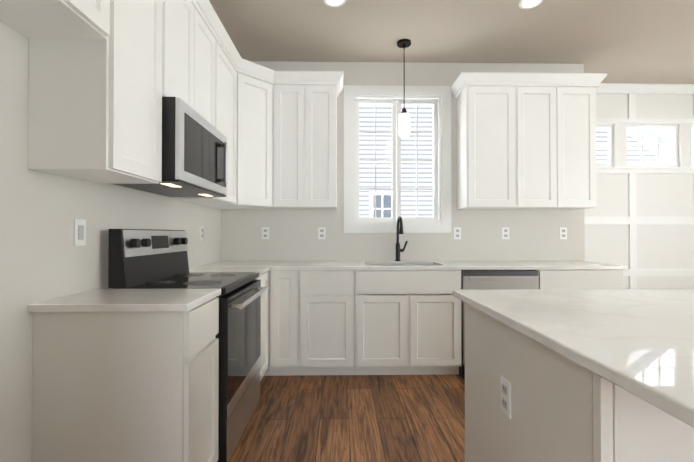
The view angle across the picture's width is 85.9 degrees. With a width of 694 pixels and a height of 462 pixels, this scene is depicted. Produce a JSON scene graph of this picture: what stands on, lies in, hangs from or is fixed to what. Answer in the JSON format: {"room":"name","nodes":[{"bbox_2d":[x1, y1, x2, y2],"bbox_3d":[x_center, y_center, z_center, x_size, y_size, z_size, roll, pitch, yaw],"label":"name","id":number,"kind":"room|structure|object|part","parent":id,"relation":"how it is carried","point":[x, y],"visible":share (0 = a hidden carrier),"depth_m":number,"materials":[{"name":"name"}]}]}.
{"room":"kitchen","nodes":[
{"label":"kitchen","id":0,"kind":"room"},
{"bbox_2d":[0,21,23,461],"bbox_3d":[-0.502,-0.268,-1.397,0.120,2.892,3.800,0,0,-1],"label":"wall","id":1,"kind":"structure","parent":0,"point":[11,41],"depth_m":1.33,"materials":[{"name":"grey paint"}]},
{"bbox_2d":[20,36,220,461],"bbox_3d":[-1.271,-0.240,2.015,0.120,2.892,3.290,0,0,-1],"label":"wall","id":2,"kind":"structure","parent":0,"point":[43,257],"depth_m":1.61,"materials":[{"name":"grey paint"}]},
{"bbox_2d":[0,0,119,43],"bbox_3d":[-1.038,-1.087,1.152,0.310,0.720,0.513,0,0,-1],"label":"upper cabinet","id":3,"kind":"object","parent":2,"relation":"attached to","point":[20,15],"depth_m":1.29,"materials":[{"name":"white wood"}]},
{"bbox_2d":[74,219,85,245],"bbox_3d":[-1.200,0.007,1.679,0.008,0.118,0.072,0,0,-1],"label":"light switch","id":4,"kind":"object","parent":2,"relation":"attached to","point":[79,232],"visible":1,"depth_m":1.67,"materials":[{"name":"white plastic"}]},
{"bbox_2d":[19,0,175,183],"bbox_3d":[-1.046,-0.838,1.612,0.310,1.211,0.550,0,0,-1],"label":"upper cabinet","id":5,"kind":"object","parent":2,"relation":"attached to","point":[105,76],"depth_m":1.42,"materials":[{"name":"white wood"}]},
{"bbox_2d":[176,0,199,113],"bbox_3d":[-1.054,-1.050,2.041,0.310,0.780,0.442,0,0,-1],"label":"upper cabinet","id":6,"kind":"object","parent":2,"relation":"attached to","point":[187,11],"depth_m":2.14,"materials":[{"name":"white wood"}]},
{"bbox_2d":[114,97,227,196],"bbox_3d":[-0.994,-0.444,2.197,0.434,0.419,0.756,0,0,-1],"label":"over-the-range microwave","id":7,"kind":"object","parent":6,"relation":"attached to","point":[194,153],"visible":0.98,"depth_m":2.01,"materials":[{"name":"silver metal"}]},
{"bbox_2d":[200,226,203,239],"bbox_3d":[-1.226,0.019,3.159,0.007,0.118,0.072,0,0,-1],"label":"electrical outlet","id":8,"kind":"object","parent":2,"relation":"attached to","point":[201,232],"visible":1,"depth_m":3.15,"materials":[{"name":"white plastic"}]},
{"bbox_2d":[170,16,243,207],"bbox_3d":[-1.044,-0.828,2.836,0.358,1.211,0.649,0,0,-1],"label":"upper cabinet","id":9,"kind":"object","parent":2,"relation":"attached to","point":[226,74],"depth_m":2.90,"materials":[{"name":"white wood"}]},
{"bbox_2d":[200,0,215,123],"bbox_3d":[-1.059,-1.047,2.361,0.310,0.780,0.442,0,0,-1],"label":"upper cabinet","id":10,"kind":"object","parent":2,"relation":"attached to","point":[207,21],"depth_m":2.42,"materials":[{"name":"white wood"}]},
{"bbox_2d":[218,56,283,208],"bbox_3d":[-0.916,-0.824,3.353,0.631,1.211,0.631,0,0,-1],"label":"upper cabinet","id":11,"kind":"object","parent":2,"relation":"attached to","point":[259,85],"depth_m":3.27,"materials":[{"name":"white wood"}]},
{"bbox_2d":[229,374,464,461],"bbox_3d":[2.030,1.218,0.490,6.669,0.050,7.750,0,0,-1],"label":"floor","id":12,"kind":"structure","parent":0,"point":[357,418],"depth_m":2.38,"materials":[{"name":"brown wood"}]},
{"bbox_2d":[32,297,218,461],"bbox_3d":[-0.908,0.755,1.614,0.585,0.894,0.382,0,0,-1],"label":"base cabinet","id":13,"kind":"object","parent":12,"relation":"on","point":[125,386],"visible":0.9,"depth_m":1.43,"materials":[{"name":"white wood"}]},
{"bbox_2d":[27,288,220,311],"bbox_3d":[-0.904,0.292,1.606,0.595,0.030,0.407,0,0,-1],"label":"countertop","id":14,"kind":"structure","parent":13,"relation":"on","point":[140,300],"depth_m":1.48,"materials":[{"name":"white stone"}]},
{"bbox_2d":[108,229,268,461],"bbox_3d":[-0.867,0.600,2.191,0.686,1.215,0.756,0,0,-1],"label":"range","id":15,"kind":"object","parent":12,"relation":"on","point":[146,259],"visible":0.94,"depth_m":2.01,"materials":[{"name":"black metal"}]},
{"bbox_2d":[254,272,267,381],"bbox_3d":[-0.928,0.765,2.801,0.585,0.894,0.457,0,0,-1],"label":"base cabinet","id":16,"kind":"object","parent":12,"relation":"on","point":[263,277],"visible":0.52,"depth_m":2.92,"materials":[{"name":"white wood"}]},
{"bbox_2d":[189,265,270,274],"bbox_3d":[-0.922,0.302,2.800,0.600,0.030,0.445,0,0,-1],"label":"countertop","id":17,"kind":"structure","parent":16,"relation":"on","point":[261,269],"depth_m":2.86,"materials":[{"name":"white stone"}]},
{"bbox_2d":[264,270,279,375],"bbox_3d":[-0.901,0.769,3.346,0.662,0.894,0.620,0,0,-1],"label":"base cabinet","id":18,"kind":"object","parent":12,"relation":"on","point":[273,369],"depth_m":3.04,"materials":[{"name":"white wood"}]},
{"bbox_2d":[280,270,307,375],"bbox_3d":[-0.482,0.769,3.354,0.316,0.894,0.620,0,0,-1],"label":"base cabinet","id":19,"kind":"object","parent":12,"relation":"on","point":[293,283],"depth_m":3.05,"materials":[{"name":"white wood"}]},
{"bbox_2d":[308,270,353,374],"bbox_3d":[-0.207,0.769,3.358,0.523,0.894,0.620,0,0,-1],"label":"base cabinet","id":20,"kind":"object","parent":12,"relation":"on","point":[310,322],"depth_m":3.06,"materials":[{"name":"white wood"}]},
{"bbox_2d":[354,270,461,374],"bbox_3d":[0.501,0.769,3.371,0.888,0.894,0.620,0,0,-1],"label":"base cabinet","id":21,"kind":"object","parent":12,"relation":"on","point":[407,322],"visible":0.85,"depth_m":3.07,"materials":[{"name":"white wood"}]},
{"bbox_2d":[459,270,537,378],"bbox_3d":[1.260,0.770,3.361,0.624,0.892,0.626,0,0,-1],"label":"dishwasher","id":22,"kind":"object","parent":12,"relation":"on","point":[496,279],"visible":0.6,"depth_m":3.07,"materials":[{"name":"silver metal"}]},
{"bbox_2d":[464,301,693,461],"bbox_3d":[1.640,0.752,1.294,2.181,0.894,0.916,0,0,-1],"label":"kitchen island","id":23,"kind":"object","parent":12,"relation":"on","point":[560,412],"depth_m":1.05,"materials":[{"name":"white wood"}]},
{"bbox_2d":[500,376,510,418],"bbox_3d":[0.550,0.575,1.295,0.007,0.118,0.072,0,0,-1],"label":"outlet","id":24,"kind":"object","parent":23,"relation":"attached to","point":[505,391],"visible":1,"depth_m":1.29,"materials":[{"name":"white plastic"}]},
{"bbox_2d":[453,289,693,432],"bbox_3d":[1.648,0.289,1.161,2.270,0.030,1.272,0,0,-1],"label":"island countertop","id":25,"kind":"structure","parent":23,"relation":"on","point":[639,342],"depth_m":1.02,"materials":[{"name":"white stone"}]},
{"bbox_2d":[537,270,622,288],"bbox_3d":[1.937,0.770,3.395,0.725,0.894,0.620,0,0,-1],"label":"base cabinet","id":26,"kind":"object","parent":12,"relation":"on","point":[547,279],"depth_m":3.09,"materials":[{"name":"white wood"}]},
{"bbox_2d":[205,261,625,269],"bbox_3d":[0.536,0.307,3.370,3.537,0.030,0.629,0,0,-1],"label":"countertop","id":27,"kind":"structure","parent":26,"relation":"on","point":[275,265],"depth_m":3.13,"materials":[{"name":"white stone"}]},
{"bbox_2d":[395,216,407,260],"bbox_3d":[0.531,0.077,3.532,0.125,0.430,0.256,0,0,-1],"label":"faucet","id":28,"kind":"object","parent":27,"relation":"on","point":[399,231],"visible":1,"depth_m":3.61,"materials":[{"name":"black metal"}]},
{"bbox_3d":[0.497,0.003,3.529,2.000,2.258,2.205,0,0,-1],"label":"spout","id":29,"kind":"part","parent":28,"relation":"part of","materials":[{"name":"black metal"}]},
{"bbox_3d":[0.535,0.066,3.525,0.118,0.272,0.243,0,0,-1],"label":"handle","id":30,"kind":"part","parent":28,"relation":"part of","materials":[{"name":"black metal"}]},
{"bbox_2d":[221,61,584,260],"bbox_3d":[0.504,-0.227,3.751,3.729,2.892,0.120,0,0,-1],"label":"wall","id":31,"kind":"structure","parent":0,"point":[534,234],"depth_m":3.69,"materials":[{"name":"grey paint"}]},
{"bbox_2d":[262,227,268,238],"bbox_3d":[-0.800,0.023,3.662,0.072,0.118,0.007,0,0,-1],"label":"electrical outlet","id":32,"kind":"object","parent":31,"relation":"attached to","point":[265,232],"visible":1,"depth_m":3.66,"materials":[{"name":"white plastic"}]},
{"bbox_2d":[280,71,315,208],"bbox_3d":[-0.526,-0.823,3.496,0.404,1.211,0.359,0,0,-1],"label":"upper cabinet","id":33,"kind":"object","parent":31,"relation":"attached to","point":[295,86],"depth_m":3.37,"materials":[{"name":"white wood"}]},
{"bbox_2d":[318,227,325,238],"bbox_3d":[-0.248,0.023,3.671,0.072,0.118,0.007,0,0,-1],"label":"electrical outlet","id":34,"kind":"object","parent":31,"relation":"attached to","point":[321,232],"visible":1,"depth_m":3.67,"materials":[{"name":"white plastic"}]},
{"bbox_2d":[312,72,339,208],"bbox_3d":[-0.272,-0.822,3.525,0.349,1.211,0.310,0,0,-1],"label":"upper cabinet","id":35,"kind":"object","parent":31,"relation":"attached to","point":[325,85],"depth_m":3.38,"materials":[{"name":"white wood"}]},
{"bbox_2d":[344,85,450,232],"bbox_3d":[0.498,-0.708,3.744,1.060,1.450,0.140,0,0,-1],"label":"kitchen window","id":36,"kind":"structure","parent":31,"relation":"in","point":[438,98],"depth_m":3.69,"materials":[{"name":"white"}]},
{"bbox_2d":[454,227,460,238],"bbox_3d":[1.094,0.023,3.695,0.072,0.118,0.007,0,0,-1],"label":"electrical outlet","id":37,"kind":"object","parent":31,"relation":"attached to","point":[457,232],"visible":1,"depth_m":3.69,"materials":[{"name":"white plastic"}]},
{"bbox_2d":[455,72,526,208],"bbox_3d":[1.351,-0.822,3.553,0.519,1.211,0.310,0,0,-1],"label":"upper cabinet","id":38,"kind":"object","parent":31,"relation":"attached to","point":[526,140],"depth_m":3.40,"materials":[{"name":"white wood"}]},
{"bbox_2d":[502,227,508,238],"bbox_3d":[1.575,0.023,3.703,0.072,0.118,0.007,0,0,-1],"label":"electrical outlet","id":39,"kind":"object","parent":31,"relation":"attached to","point":[505,232],"visible":1,"depth_m":3.70,"materials":[{"name":"white plastic"}]},
{"bbox_2d":[515,73,566,208],"bbox_3d":[1.724,-0.822,3.560,0.507,1.211,0.310,0,0,-1],"label":"upper cabinet","id":40,"kind":"object","parent":31,"relation":"attached to","point":[546,92],"depth_m":3.41,"materials":[{"name":"white wood"}]},
{"bbox_2d":[560,227,566,238],"bbox_3d":[2.154,0.023,3.713,0.072,0.118,0.007,0,0,-1],"label":"electrical outlet","id":41,"kind":"object","parent":31,"relation":"attached to","point":[563,232],"visible":1,"depth_m":3.71,"materials":[{"name":"white plastic"}]},
{"bbox_2d":[555,73,598,208],"bbox_3d":[2.074,-0.822,3.566,0.436,1.211,0.310,0,0,-1],"label":"upper cabinet","id":42,"kind":"object","parent":31,"relation":"attached to","point":[581,87],"depth_m":3.42,"materials":[{"name":"white wood"}]},
{"bbox_2d":[209,0,693,83],"bbox_3d":[2.030,-1.738,0.514,6.669,0.080,7.750,0,0,-1],"label":"ceiling","id":43,"kind":"structure","parent":0,"point":[638,41],"depth_m":3.17,"materials":[{"name":"beige paint"}]},
{"bbox_2d":[323,0,345,6],"bbox_3d":[-0.091,-1.679,2.712,0.164,0.004,0.164,0,0,-1],"label":"recessed light","id":44,"kind":"object","parent":43,"relation":"in","point":[334,3],"visible":1,"depth_m":2.74,"materials":[{"name":"white"}]},
{"bbox_2d":[397,39,410,136],"bbox_3d":[0.507,-1.255,3.309,0.124,0.840,0.124,0,0,-1],"label":"pendant light","id":45,"kind":"object","parent":43,"relation":"hanging from","point":[404,123],"visible":1,"depth_m":3.27,"materials":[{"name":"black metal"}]},
{"bbox_2d":[519,0,542,8],"bbox_3d":[1.349,-1.678,2.737,0.164,0.004,0.164,0,0,-1],"label":"recessed light","id":46,"kind":"object","parent":43,"relation":"in","point":[526,4],"visible":1,"depth_m":2.75,"materials":[{"name":"white"}]},
{"bbox_2d":[584,94,693,288],"bbox_3d":[3.768,-0.222,4.347,2.820,2.892,0.120,0,0,-1],"label":"wall","id":47,"kind":"structure","parent":0,"point":[665,246],"depth_m":4.28,"materials":[{"name":"white paint"}]},
{"bbox_2d":[596,124,613,166],"bbox_3d":[2.754,-0.983,4.326,0.650,0.500,0.040,0,0,-1],"label":"transom","id":48,"kind":"object","parent":47,"relation":"attached to","point":[610,126],"depth_m":4.31,"materials":[{"name":"white"}]},
{"bbox_2d":[584,83,693,288],"bbox_3d":[3.770,-0.223,4.252,2.820,2.892,0.070,0,0,-1],"label":"trim","id":49,"kind":"structure","parent":47,"relation":"attached to","point":[632,220],"depth_m":4.26,"materials":[{"name":"white wood"}]},
{"bbox_2d":[626,124,677,166],"bbox_3d":[3.521,-0.983,4.339,0.635,0.500,0.040,0,0,-1],"label":"transom","id":50,"kind":"object","parent":47,"relation":"attached to","point":[674,139],"depth_m":4.33,"materials":[{"name":"white"}]},
{"bbox_2d":[691,125,693,166],"bbox_3d":[4.280,-0.983,4.352,0.635,0.500,0.040,0,0,-1],"label":"transom","id":51,"kind":"object","parent":47,"relation":"attached to","point":[692,126],"depth_m":4.33,"materials":[{"name":"white"}]},
{"label":"outside","id":52,"kind":"structure","parent":0,"visible":0},
{"bbox_2d":[652,129,693,160],"bbox_3d":[5.848,-5.465,11.927,40.000,14.500,0.200,0,0,-1],"label":"sky","id":53,"kind":"structure","parent":52,"point":[667,134],"depth_m":11.88,"materials":[{"name":"white"}]},
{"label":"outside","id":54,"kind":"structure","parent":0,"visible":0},
{"bbox_2d":[359,105,668,220],"bbox_3d":[1.701,-2.490,8.831,15.600,8.500,0.200,0,0,-1],"label":"neighboring house siding","id":55,"kind":"structure","parent":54,"point":[386,150],"depth_m":8.72,"materials":[{"name":"white"}]},
{"bbox_2d":[369,128,693,216],"bbox_3d":[5.089,-3.176,8.667,9.130,7.370,0.245,0,0,-1],"label":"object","id":56,"kind":"object","parent":55,"relation":"attached to","point":[386,208],"depth_m":8.62,"materials":[{"name":"white"}]}
]}

